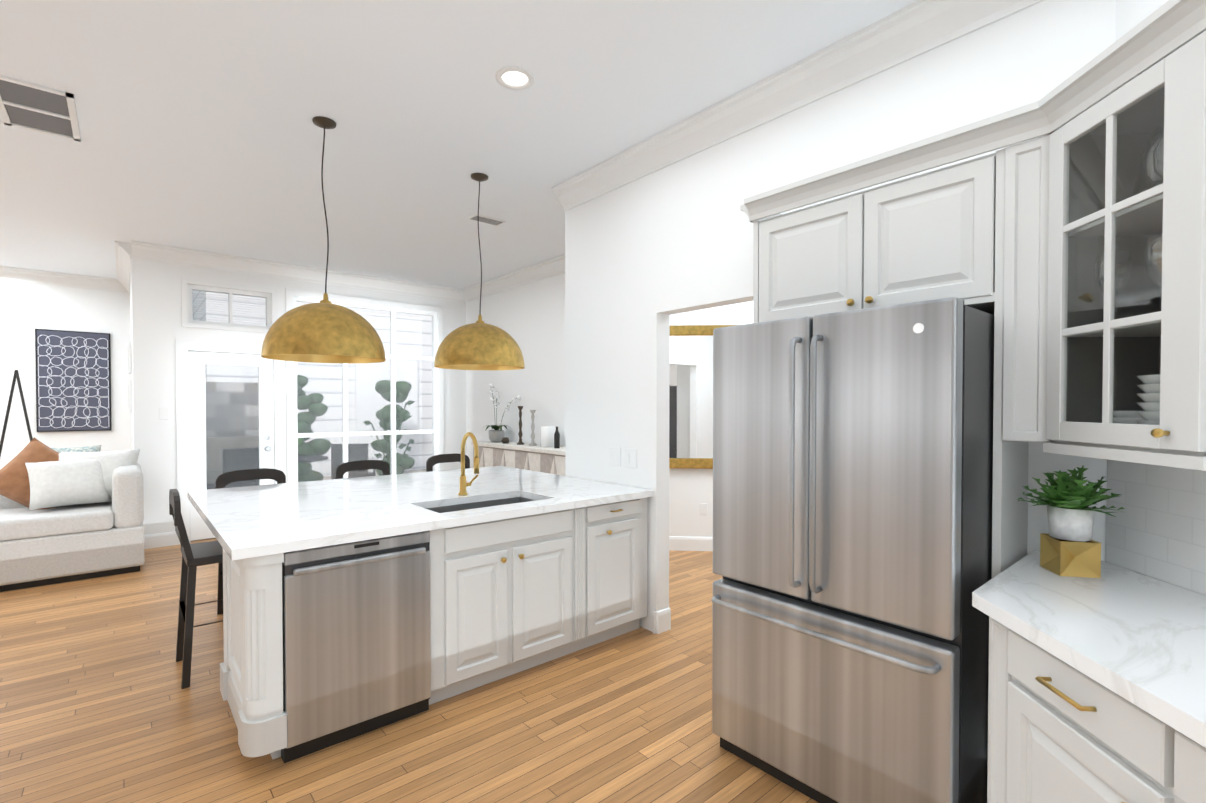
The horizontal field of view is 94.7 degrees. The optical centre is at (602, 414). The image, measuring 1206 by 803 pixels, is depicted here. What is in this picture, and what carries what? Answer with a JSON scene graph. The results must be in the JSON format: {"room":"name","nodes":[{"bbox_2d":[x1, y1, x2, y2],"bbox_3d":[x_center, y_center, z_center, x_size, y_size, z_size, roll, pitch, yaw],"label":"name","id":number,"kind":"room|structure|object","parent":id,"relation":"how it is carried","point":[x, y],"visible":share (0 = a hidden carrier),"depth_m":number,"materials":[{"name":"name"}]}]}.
{"room":"kitchen","nodes":[
{"label":"kitchen","id":0,"kind":"room"},
{"bbox_2d":[0,538,817,802],"bbox_3d":[-1.602,1.464,3.072,14.200,0.120,12.900,-1,1,-41],"label":"floor","id":1,"kind":"structure","parent":0,"point":[98,704],"depth_m":2.52,"materials":[{"name":"brown wood"}]},
{"bbox_2d":[0,370,32,456],"bbox_3d":[-5.772,0.468,5.469,0.562,1.804,0.222,-1,1,-41],"label":"tripod floor lamp","id":2,"kind":"object","parent":1,"relation":"on","point":[16,374],"visible":0.51,"depth_m":5.39,"materials":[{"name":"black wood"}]},
{"bbox_2d":[0,437,144,591],"bbox_3d":[-5.219,0.795,4.458,2.350,1.175,0.960,-1,1,-41],"label":"sofa","id":3,"kind":"object","parent":1,"relation":"on","point":[71,514],"visible":1,"depth_m":4.70,"materials":[{"name":"white fabric"}]},
{"bbox_2d":[0,437,58,509],"bbox_3d":[-4.916,0.557,4.862,0.723,0.711,0.252,-1,1,-41],"label":"pillow","id":4,"kind":"object","parent":3,"relation":"on","point":[14,478],"depth_m":4.74,"materials":[{"name":"brown leather"}]},
{"bbox_2d":[25,459,111,509],"bbox_3d":[-4.654,0.597,4.850,0.550,0.391,0.375,-1,1,-41],"label":"pillow","id":5,"kind":"object","parent":3,"relation":"on","point":[50,484],"depth_m":4.78,"materials":[{"name":"white fabric"}]},
{"bbox_2d":[58,449,139,500],"bbox_3d":[-4.617,0.564,5.067,0.622,0.470,0.408,-1,1,-41],"label":"pillow","id":6,"kind":"object","parent":3,"relation":"on","point":[100,466],"depth_m":4.98,"materials":[{"name":"white fabric"}]},
{"bbox_2d":[169,489,222,688],"bbox_3d":[-2.148,0.905,3.135,0.447,0.995,0.434,-1,1,-41],"label":"stool","id":7,"kind":"object","parent":1,"relation":"on","point":[194,555],"visible":0.65,"depth_m":2.89,"materials":[{"name":"grey wood"}]},
{"bbox_2d":[216,468,285,614],"bbox_3d":[-2.406,0.894,3.872,0.434,0.995,0.447,-1,1,-41],"label":"stool","id":8,"kind":"object","parent":1,"relation":"on","point":[223,480],"visible":0.19,"depth_m":3.96,"materials":[{"name":"grey wood"}]},
{"bbox_2d":[335,460,389,478],"bbox_3d":[-1.876,0.884,4.513,0.434,0.995,0.447,-1,1,-41],"label":"stool","id":9,"kind":"object","parent":1,"relation":"on","point":[342,469],"visible":0.1,"depth_m":4.64,"materials":[{"name":"grey wood"}]},
{"bbox_2d":[218,496,652,762],"bbox_3d":[-0.749,0.965,3.082,2.205,0.875,0.719,-1,1,-41],"label":"kitchen island","id":10,"kind":"object","parent":1,"relation":"on","point":[355,607],"depth_m":2.55,"materials":[{"name":"grey paint"}]},
{"bbox_2d":[187,466,653,559],"bbox_3d":[-1.147,0.501,3.520,2.254,0.040,1.895,-1,1,-41],"label":"island countertop","id":11,"kind":"structure","parent":10,"relation":"on","point":[245,520],"depth_m":3.08,"materials":[{"name":"white stone"}]},
{"bbox_2d":[455,432,482,495],"bbox_3d":[-0.775,0.294,3.301,0.099,0.381,0.213,-1,1,-41],"label":"faucet","id":12,"kind":"object","parent":11,"relation":"on","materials":[{"name":"gold metal"}]},
{"bbox_2d":[423,496,534,511],"bbox_3d":[-0.670,0.624,3.151,0.734,0.219,0.404,-1,1,-41],"label":"sink","id":13,"kind":"object","parent":11,"relation":"in","point":[494,499],"depth_m":3.32,"materials":[{"name":"metal"}]},
{"bbox_2d":[426,453,469,471],"bbox_3d":[-1.334,0.875,5.140,0.434,0.995,0.447,-1,1,-41],"label":"stool","id":14,"kind":"object","parent":1,"relation":"on","point":[431,461],"visible":0.15,"depth_m":5.25,"materials":[{"name":"grey wood"}]},
{"bbox_2d":[471,441,564,475],"bbox_3d":[-0.872,0.854,6.402,0.360,1.000,2.040,-1,1,-41],"label":"console table","id":15,"kind":"object","parent":1,"relation":"on","point":[538,458],"visible":0.31,"depth_m":6.19,"materials":[{"name":"beige wood"}]},
{"bbox_2d":[484,383,520,441],"bbox_3d":[-1.306,-0.017,6.903,0.387,0.725,0.479,-1,1,-41],"label":"orchid","id":16,"kind":"object","parent":15,"relation":"on","point":[496,434],"visible":1,"depth_m":6.85,"materials":[{"name":"white plant"}]},
{"bbox_2d":[711,297,993,802],"bbox_3d":[0.980,0.528,2.194,0.731,1.778,0.900,-1,1,-41],"label":"fridge","id":17,"kind":"object","parent":1,"relation":"on","point":[852,497],"visible":1,"depth_m":1.88,"materials":[{"name":"grey metal"}]},
{"bbox_2d":[972,550,1205,802],"bbox_3d":[1.310,0.981,0.736,0.661,0.915,2.704,0,1,4],"label":"base cabinet","id":18,"kind":"object","parent":1,"relation":"on","point":[1096,690],"visible":0.96,"depth_m":1.29,"materials":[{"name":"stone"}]},
{"bbox_2d":[1040,533,1100,577],"bbox_3d":[1.501,0.452,1.789,0.110,0.110,0.110,0,1,11],"label":"cube","id":19,"kind":"object","parent":18,"relation":"on","point":[1061,557],"visible":0.92,"depth_m":1.75,"materials":[{"name":"gold metal"}]},
{"bbox_2d":[1017,465,1124,541],"bbox_3d":[1.505,0.281,1.790,0.318,0.231,0.259,-1,1,-41],"label":"potted plant","id":20,"kind":"object","parent":19,"relation":"on","point":[1067,500],"visible":1,"depth_m":1.75,"materials":[{"name":"plant"}]},
{"bbox_2d":[0,0,917,288],"bbox_3d":[-1.602,-1.736,3.024,14.200,0.120,12.900,-1,1,-41],"label":"ceiling","id":21,"kind":"structure","parent":0,"point":[200,128],"depth_m":3.10,"materials":[{"name":"white paint"}]},
{"bbox_2d":[0,75,80,141],"bbox_3d":[-3.089,-1.669,3.036,0.320,0.014,0.688,-1,1,-41],"label":"air vent","id":22,"kind":"object","parent":21,"relation":"in","point":[35,107],"depth_m":3.04,"materials":[{"name":"white metal"}]},
{"bbox_2d":[261,116,385,362],"bbox_3d":[-1.597,-0.998,3.198,0.640,1.359,0.640,-1,1,-41],"label":"pendant light","id":23,"kind":"object","parent":21,"relation":"hanging from","point":[325,330],"visible":1,"depth_m":3.01,"materials":[{"name":"gold metal"}]},
{"bbox_2d":[434,173,524,369],"bbox_3d":[-0.876,-1.011,3.953,0.630,1.355,0.630,-1,1,-41],"label":"pendant light","id":24,"kind":"object","parent":21,"relation":"hanging from","point":[479,344],"visible":0.98,"depth_m":3.75,"materials":[{"name":"gold metal"}]},
{"bbox_2d":[496,66,533,89],"bbox_3d":[-0.435,-1.665,2.744,0.191,0.014,0.195,-1,1,-41],"label":"recessed light","id":25,"kind":"object","parent":21,"relation":"in","point":[514,78],"depth_m":2.76,"materials":[{"name":"white"}]},
{"bbox_2d":[0,0,1203,630],"bbox_3d":[-1.955,-0.131,2.691,13.200,3.080,12.820,-1,1,-41],"label":"wall","id":26,"kind":"structure","parent":0,"point":[652,258],"depth_m":3.75,"materials":[{"name":"white paint"}]},
{"bbox_2d":[0,266,111,291],"bbox_3d":[-8.553,-0.169,5.221,6.280,3.080,0.125,-1,1,-41],"label":"trim","id":27,"kind":"structure","parent":26,"relation":"attached to","point":[13,274],"depth_m":6.80,"materials":[{"name":"white wood"}]},
{"bbox_2d":[35,329,111,431],"bbox_3d":[-6.604,-0.415,6.948,0.680,1.250,0.046,-1,1,-41],"label":"canvas art","id":28,"kind":"object","parent":26,"relation":"attached to","point":[73,380],"visible":1,"depth_m":6.92,"materials":[{"name":"canvas"},{"name":"paint"}]},
{"bbox_2d":[128,341,131,373],"bbox_3d":[-5.419,-0.646,6.365,0.028,0.360,0.320,-1,1,-41],"label":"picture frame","id":29,"kind":"object","parent":26,"relation":"attached to","point":[129,342],"depth_m":6.25,"materials":[{"name":"white"}]},
{"bbox_2d":[128,380,131,411],"bbox_3d":[-5.419,-0.206,6.371,0.028,0.360,0.320,-1,1,-41],"label":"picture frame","id":30,"kind":"object","parent":26,"relation":"attached to","point":[130,381],"depth_m":6.25,"materials":[{"name":"white"}]},
{"bbox_2d":[112,240,459,548],"bbox_3d":[-3.372,-0.190,6.655,3.685,3.080,0.125,-1,1,-41],"label":"trim","id":31,"kind":"structure","parent":26,"relation":"attached to","point":[124,251],"depth_m":6.26,"materials":[{"name":"white wood"}]},
{"bbox_2d":[175,278,443,544],"bbox_3d":[-3.375,-0.060,6.813,2.955,2.815,0.186,-1,1,-41],"label":"window","id":32,"kind":"structure","parent":26,"relation":"in","point":[277,390],"depth_m":6.37,"materials":[{"name":"white"}]},
{"bbox_2d":[460,262,539,301],"bbox_3d":[-1.012,-0.192,6.768,0.125,3.080,3.039,-1,1,-41],"label":"trim","id":33,"kind":"structure","parent":26,"relation":"attached to","point":[529,274],"depth_m":7.04,"materials":[{"name":"white wood"}]},
{"bbox_2d":[609,447,620,465],"bbox_3d":[0.080,0.290,3.823,0.009,0.125,0.115,-1,1,-41],"label":"switch plate","id":34,"kind":"object","parent":26,"relation":"attached to","point":[614,453],"depth_m":3.82,"materials":[{"name":"white plastic"}]},
{"bbox_2d":[625,448,636,467],"bbox_3d":[0.184,0.292,3.702,0.009,0.125,0.115,-1,1,-41],"label":"switch plate","id":35,"kind":"object","parent":26,"relation":"attached to","point":[630,457],"depth_m":3.69,"materials":[{"name":"white plastic"}]},
{"bbox_2d":[669,325,735,468],"bbox_3d":[1.119,-0.173,5.512,1.600,1.420,0.049,0,1,4],"label":"mirror","id":36,"kind":"object","parent":26,"relation":"attached to","point":[691,401],"depth_m":5.53,"materials":[{"name":"white mirror"}]},
{"bbox_2d":[700,503,707,514],"bbox_3d":[1.008,0.949,5.563,0.075,0.115,0.009,0,1,4],"label":"switch plate","id":37,"kind":"object","parent":26,"relation":"attached to","point":[703,506],"depth_m":5.56,"materials":[{"name":"white plastic"}]},
{"bbox_2d":[540,0,1043,633],"bbox_3d":[0.638,-0.137,3.083,0.125,3.080,3.225,-1,1,-41],"label":"trim","id":38,"kind":"structure","parent":26,"relation":"attached to","point":[906,32],"depth_m":2.75,"materials":[{"name":"white wood"}]},
{"bbox_2d":[752,144,1011,322],"bbox_3d":[1.137,-0.635,2.316,0.350,0.500,0.912,-1,1,-41],"label":"upper cabinet","id":39,"kind":"object","parent":26,"relation":"attached to","point":[946,232],"depth_m":2.09,"materials":[{"name":"grey paint"}]},
{"bbox_2d":[1008,40,1151,439],"bbox_3d":[1.375,-0.410,1.489,0.351,0.905,0.351,-1,1,-41],"label":"upper cabinet","id":40,"kind":"object","parent":26,"relation":"attached to","point":[1068,250],"depth_m":1.70,"materials":[{"name":"grey paint"}]},
{"bbox_2d":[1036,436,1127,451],"bbox_3d":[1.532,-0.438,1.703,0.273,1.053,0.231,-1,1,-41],"label":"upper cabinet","id":41,"kind":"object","parent":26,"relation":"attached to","point":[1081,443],"depth_m":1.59,"materials":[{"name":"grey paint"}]},
{"bbox_2d":[1128,440,1147,455],"bbox_3d":[1.688,-0.434,1.466,0.359,1.053,0.359,-1,1,-41],"label":"upper cabinet","id":42,"kind":"object","parent":26,"relation":"attached to","point":[1135,447],"depth_m":1.42,"materials":[{"name":"grey paint"}]},
{"bbox_2d":[1106,460,1205,594],"bbox_3d":[1.639,0.333,0.614,0.008,0.385,2.600,0,1,4],"label":"tile backsplash","id":43,"kind":"structure","parent":26,"relation":"attached to","point":[1156,527],"depth_m":1.71,"materials":[{"name":"white tile"}]},
{"bbox_2d":[1148,0,1205,463],"bbox_3d":[1.490,-0.431,1.263,0.230,1.053,0.302,-1,1,-41],"label":"upper cabinet","id":44,"kind":"object","parent":26,"relation":"attached to","point":[1177,226],"depth_m":1.31,"materials":[{"name":"grey paint"}]},
{"label":"outside","id":45,"kind":"structure","parent":0,"visible":0},
{"bbox_2d":[323,469,425,479],"bbox_3d":[-10.747,1.292,16.876,26.000,0.130,24.650,-1,1,-41],"label":"ground","id":46,"kind":"structure","parent":45,"point":[405,472],"depth_m":12.39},
{"bbox_2d":[206,435,258,483],"bbox_3d":[-7.402,0.892,8.825,3.350,1.050,1.600,-1,1,-41],"label":"berm","id":47,"kind":"structure","parent":46,"relation":"on","point":[211,466],"depth_m":8.87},
{"bbox_2d":[205,382,258,436],"bbox_3d":[-7.279,-0.082,8.783,3.100,0.900,0.600,-1,1,-41],"label":"stone wall","id":48,"kind":"structure","parent":47,"relation":"on","point":[238,409],"depth_m":9.31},
{"bbox_2d":[206,438,375,488],"bbox_3d":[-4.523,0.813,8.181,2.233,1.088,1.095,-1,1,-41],"label":"patio","id":49,"kind":"structure","parent":46,"relation":"on","point":[252,463],"depth_m":7.85,"materials":[{"name":"grey"}]},
{"bbox_2d":[192,290,431,476],"bbox_3d":[-4.258,-2.008,17.191,13.700,6.600,6.580,-1,1,-41],"label":"house","id":50,"kind":"structure","parent":46,"relation":"on","point":[411,345],"depth_m":12.10,"materials":[{"name":"grey"}]},
{"bbox_2d":[297,375,414,481],"bbox_3d":[-4.793,0.346,10.575,0.952,2.064,2.692,0,1,29],"label":"bush","id":51,"kind":"object","parent":46,"relation":"on","point":[311,397],"depth_m":9.68,"materials":[{"name":"green plant"}]},
{"bbox_2d":[363,400,414,474],"bbox_3d":[-3.184,0.570,8.347,0.752,1.568,0.708,-1,1,-41],"label":"plant","id":52,"kind":"object","parent":46,"relation":"on","point":[378,455],"depth_m":8.27,"materials":[{"name":"green plant"}]}
]}

